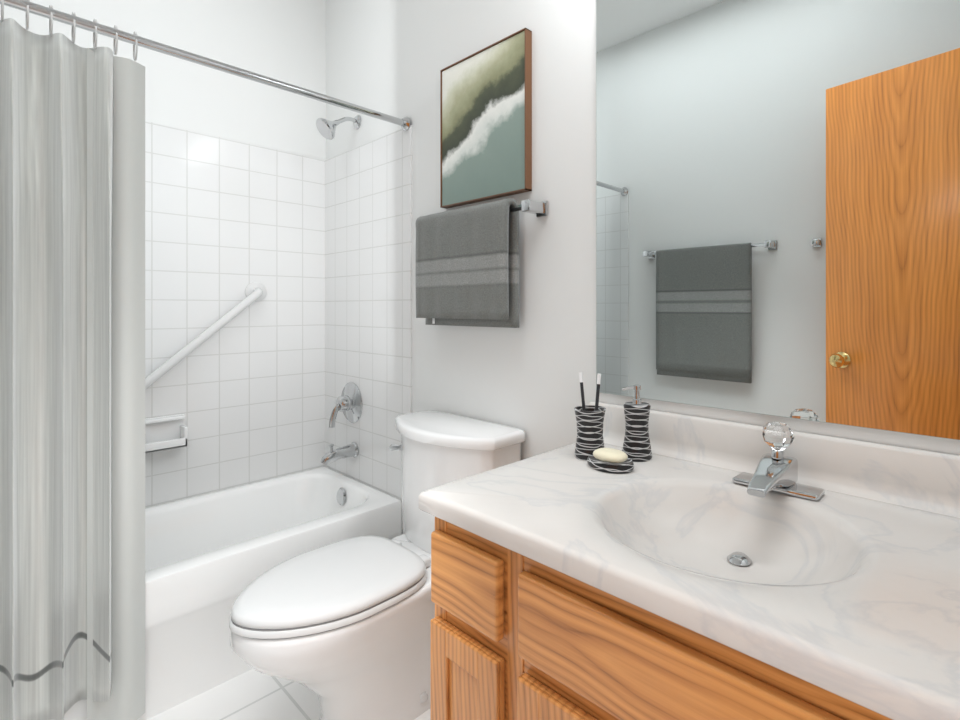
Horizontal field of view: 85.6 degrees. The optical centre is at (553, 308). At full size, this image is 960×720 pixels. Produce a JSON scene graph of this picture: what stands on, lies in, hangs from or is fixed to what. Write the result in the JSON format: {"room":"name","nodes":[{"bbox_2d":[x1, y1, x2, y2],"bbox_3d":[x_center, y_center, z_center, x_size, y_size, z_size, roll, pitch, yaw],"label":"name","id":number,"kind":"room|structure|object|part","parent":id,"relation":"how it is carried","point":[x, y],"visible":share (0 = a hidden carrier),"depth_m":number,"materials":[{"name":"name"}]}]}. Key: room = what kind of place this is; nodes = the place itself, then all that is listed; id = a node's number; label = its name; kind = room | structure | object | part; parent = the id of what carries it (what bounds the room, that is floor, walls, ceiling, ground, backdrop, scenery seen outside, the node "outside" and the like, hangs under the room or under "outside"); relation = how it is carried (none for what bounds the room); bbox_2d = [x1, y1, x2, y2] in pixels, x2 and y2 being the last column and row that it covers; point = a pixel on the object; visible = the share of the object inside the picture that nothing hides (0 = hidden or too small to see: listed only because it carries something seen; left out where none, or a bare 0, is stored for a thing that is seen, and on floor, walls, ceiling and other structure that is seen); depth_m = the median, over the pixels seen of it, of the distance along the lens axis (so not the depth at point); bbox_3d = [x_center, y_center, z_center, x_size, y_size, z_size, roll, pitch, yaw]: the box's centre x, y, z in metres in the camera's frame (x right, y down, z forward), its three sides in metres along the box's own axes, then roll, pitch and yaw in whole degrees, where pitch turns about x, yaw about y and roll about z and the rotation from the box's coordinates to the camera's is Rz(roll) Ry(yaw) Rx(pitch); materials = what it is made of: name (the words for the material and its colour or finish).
{"room":"bathroom","nodes":[
{"label":"bathroom","id":0,"kind":"room"},
{"bbox_2d":[0,0,325,159],"bbox_3d":[-1.617,-0.252,1.884,0.100,2.740,1.720,0,0,41],"label":"wall","id":1,"kind":"structure","parent":0,"point":[283,40],"depth_m":2.11,"materials":[{"name":"white paint"}]},
{"bbox_2d":[145,121,324,507],"bbox_3d":[-1.576,0.210,1.849,0.008,1.815,1.520,0,0,41],"label":"tile","id":2,"kind":"structure","parent":1,"relation":"attached to","point":[227,221],"depth_m":2.12,"materials":[{"name":"white tile"}]},
{"bbox_2d":[145,414,187,453],"bbox_3d":[-1.462,0.467,1.916,0.075,0.115,0.150,0,0,41],"label":"soap dish","id":3,"kind":"object","parent":2,"relation":"attached to","point":[162,433],"visible":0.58,"depth_m":1.93,"materials":[{"name":"white ceramic"}]},
{"bbox_2d":[145,282,266,389],"bbox_3d":[-1.398,0.134,1.996,0.066,0.492,0.537,0,0,41],"label":"grab bar","id":4,"kind":"object","parent":2,"relation":"attached to","point":[255,291],"visible":0.6,"depth_m":2.01,"materials":[{"name":"white plastic"}]},
{"bbox_2d":[147,669,429,719],"bbox_3d":[-0.577,1.168,0.977,2.860,0.100,1.720,0,0,41],"label":"floor","id":5,"kind":"structure","parent":0,"point":[252,694],"depth_m":1.45,"materials":[{"name":"tile"}]},
{"bbox_2d":[51,467,401,719],"bbox_3d":[-1.323,0.928,1.627,0.660,0.380,1.499,0,0,41],"label":"bathtub","id":6,"kind":"object","parent":5,"relation":"on","point":[210,557],"visible":0.56,"depth_m":1.68,"materials":[{"name":"white ceramic"}]},
{"bbox_2d":[229,410,524,719],"bbox_3d":[-0.492,0.740,1.423,0.492,0.756,0.716,0,0,41],"label":"toilet","id":7,"kind":"object","parent":5,"relation":"on","point":[341,628],"visible":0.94,"depth_m":1.31,"materials":[{"name":"white ceramic"}]},
{"bbox_3d":[-0.580,0.720,1.324,0.372,0.018,0.451,0,0,41],"label":"seat","id":8,"kind":"part","parent":7,"relation":"part of","materials":[{"name":"white plastic"}]},
{"bbox_3d":[-0.579,0.697,1.324,0.366,0.025,0.444,0,0,41],"label":"lid","id":9,"kind":"part","parent":7,"relation":"part of","materials":[{"name":"white plastic"}]},
{"bbox_3d":[-0.521,0.924,1.391,0.368,0.388,0.622,0,0,41],"label":"bowl","id":10,"kind":"part","parent":7,"relation":"part of","materials":[{"name":"white ceramic"}]},
{"bbox_3d":[-0.515,0.456,1.685,0.077,0.036,0.026,0,0,41],"label":"lever","id":11,"kind":"part","parent":7,"relation":"part of","materials":[{"name":"silver metal"}]},
{"bbox_3d":[-0.333,0.379,1.606,0.492,0.034,0.231,0,0,41],"label":"tank lid","id":12,"kind":"part","parent":7,"relation":"part of","materials":[{"name":"white ceramic"}]},
{"bbox_2d":[419,401,959,719],"bbox_3d":[0.333,0.668,0.822,1.081,0.900,0.553,0,0,41],"label":"bathroom vanity","id":13,"kind":"object","parent":5,"relation":"on","point":[697,568],"visible":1,"depth_m":0.80,"materials":[{"name":"white stone"}]},
{"bbox_2d":[574,372,605,460],"bbox_3d":[0.081,0.247,1.190,0.080,0.194,0.074,0,0,41],"label":"tumbler","id":14,"kind":"object","parent":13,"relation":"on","point":[589,421],"visible":0.88,"depth_m":1.16,"materials":[{"name":"black ceramic"}]},
{"bbox_2d":[587,448,633,473],"bbox_3d":[0.121,0.325,1.108,0.110,0.038,0.079,0,0,41],"label":"soap tray","id":15,"kind":"object","parent":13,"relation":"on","point":[610,460],"visible":1,"depth_m":1.08,"materials":[{"name":"black ceramic"}]},
{"bbox_2d":[622,384,651,461],"bbox_3d":[0.191,0.260,1.180,0.070,0.168,0.070,0,0,41],"label":"soap dispenser","id":16,"kind":"object","parent":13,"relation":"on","point":[636,446],"visible":0.98,"depth_m":1.16,"materials":[{"name":"black ceramic"}]},
{"bbox_3d":[0.168,0.783,0.624,1.046,0.400,0.019,0,0,41],"label":"door","id":17,"kind":"part","parent":13,"relation":"part of","materials":[{"name":"brown wood"}]},
{"bbox_3d":[0.168,0.484,0.624,1.046,0.133,0.019,0,0,41],"label":"drawer","id":18,"kind":"part","parent":13,"relation":"part of","materials":[{"name":"brown wood"}]},
{"bbox_2d":[732,421,824,501],"bbox_3d":[0.401,0.281,0.951,0.156,0.126,0.146,0,0,41],"label":"faucet","id":19,"kind":"object","parent":13,"relation":"on","point":[775,477],"depth_m":0.95,"materials":[{"name":"silver metal"}]},
{"bbox_2d":[326,0,959,459],"bbox_3d":[-0.044,-0.252,1.587,2.660,2.740,0.100,0,0,41],"label":"wall","id":20,"kind":"structure","parent":0,"point":[390,56],"depth_m":1.56,"materials":[{"name":"white paint"}]},
{"bbox_2d":[316,115,360,139],"bbox_3d":[-0.908,-0.770,2.158,0.092,0.136,0.177,0,0,41],"label":"shower head","id":21,"kind":"object","parent":20,"relation":"attached to","point":[326,128],"visible":1,"depth_m":2.12},
{"bbox_2d":[325,125,411,534],"bbox_3d":[-0.809,0.210,2.183,0.708,1.815,0.008,0,0,41],"label":"tile","id":22,"kind":"structure","parent":20,"relation":"attached to","point":[368,269],"depth_m":2.13,"materials":[{"name":"white tile"}]},
{"bbox_2d":[0,0,409,719],"bbox_3d":[-1.045,0.175,1.385,0.096,1.816,1.504,0,0,41],"label":"shower curtain","id":23,"kind":"object","parent":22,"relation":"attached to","point":[72,372],"visible":1,"depth_m":1.26,"materials":[{"name":"white fabric"}]},
{"bbox_2d":[321,442,358,464],"bbox_3d":[-0.912,0.609,2.167,0.066,0.084,0.150,0,0,41],"label":"tub spout","id":24,"kind":"object","parent":22,"relation":"attached to","point":[349,450],"visible":1,"depth_m":2.16,"materials":[{"name":"silver metal"}]},
{"bbox_2d":[329,382,362,427],"bbox_3d":[-0.914,0.415,2.202,0.176,0.184,0.101,0,0,41],"label":"shower valve","id":25,"kind":"object","parent":22,"relation":"attached to","point":[349,403],"visible":1,"depth_m":2.19,"materials":[{"name":"silver metal"}]},
{"bbox_2d":[416,198,547,327],"bbox_3d":[-0.255,-0.133,1.639,0.549,0.382,0.098,0,0,41],"label":"towel rail","id":26,"kind":"object","parent":20,"relation":"attached to","point":[467,266],"visible":1,"depth_m":1.59,"materials":[{"name":"grey fabric"}]},
{"bbox_2d":[440,28,531,208],"bbox_3d":[-0.232,-0.592,1.665,0.415,0.480,0.027,0,0,41],"label":"picture","id":27,"kind":"object","parent":20,"relation":"attached to","point":[485,123],"visible":0.96,"depth_m":1.64,"materials":[{"name":"paper"}]},
{"bbox_2d":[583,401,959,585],"bbox_3d":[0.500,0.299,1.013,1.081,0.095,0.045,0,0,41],"label":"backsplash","id":28,"kind":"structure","parent":20,"relation":"attached to","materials":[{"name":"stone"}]},
{"bbox_2d":[596,0,959,439],"bbox_3d":[0.517,-0.394,1.026,1.069,1.237,0.005,0,0,41],"label":"mirror glass","id":29,"kind":"object","parent":20,"relation":"attached to","point":[777,207],"depth_m":1.06,"materials":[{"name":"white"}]},
{"bbox_3d":[0.518,-0.394,1.026,1.069,1.237,0.004,0,0,41],"label":"mirror backing","id":30,"kind":"part","parent":29,"relation":"part of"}
]}

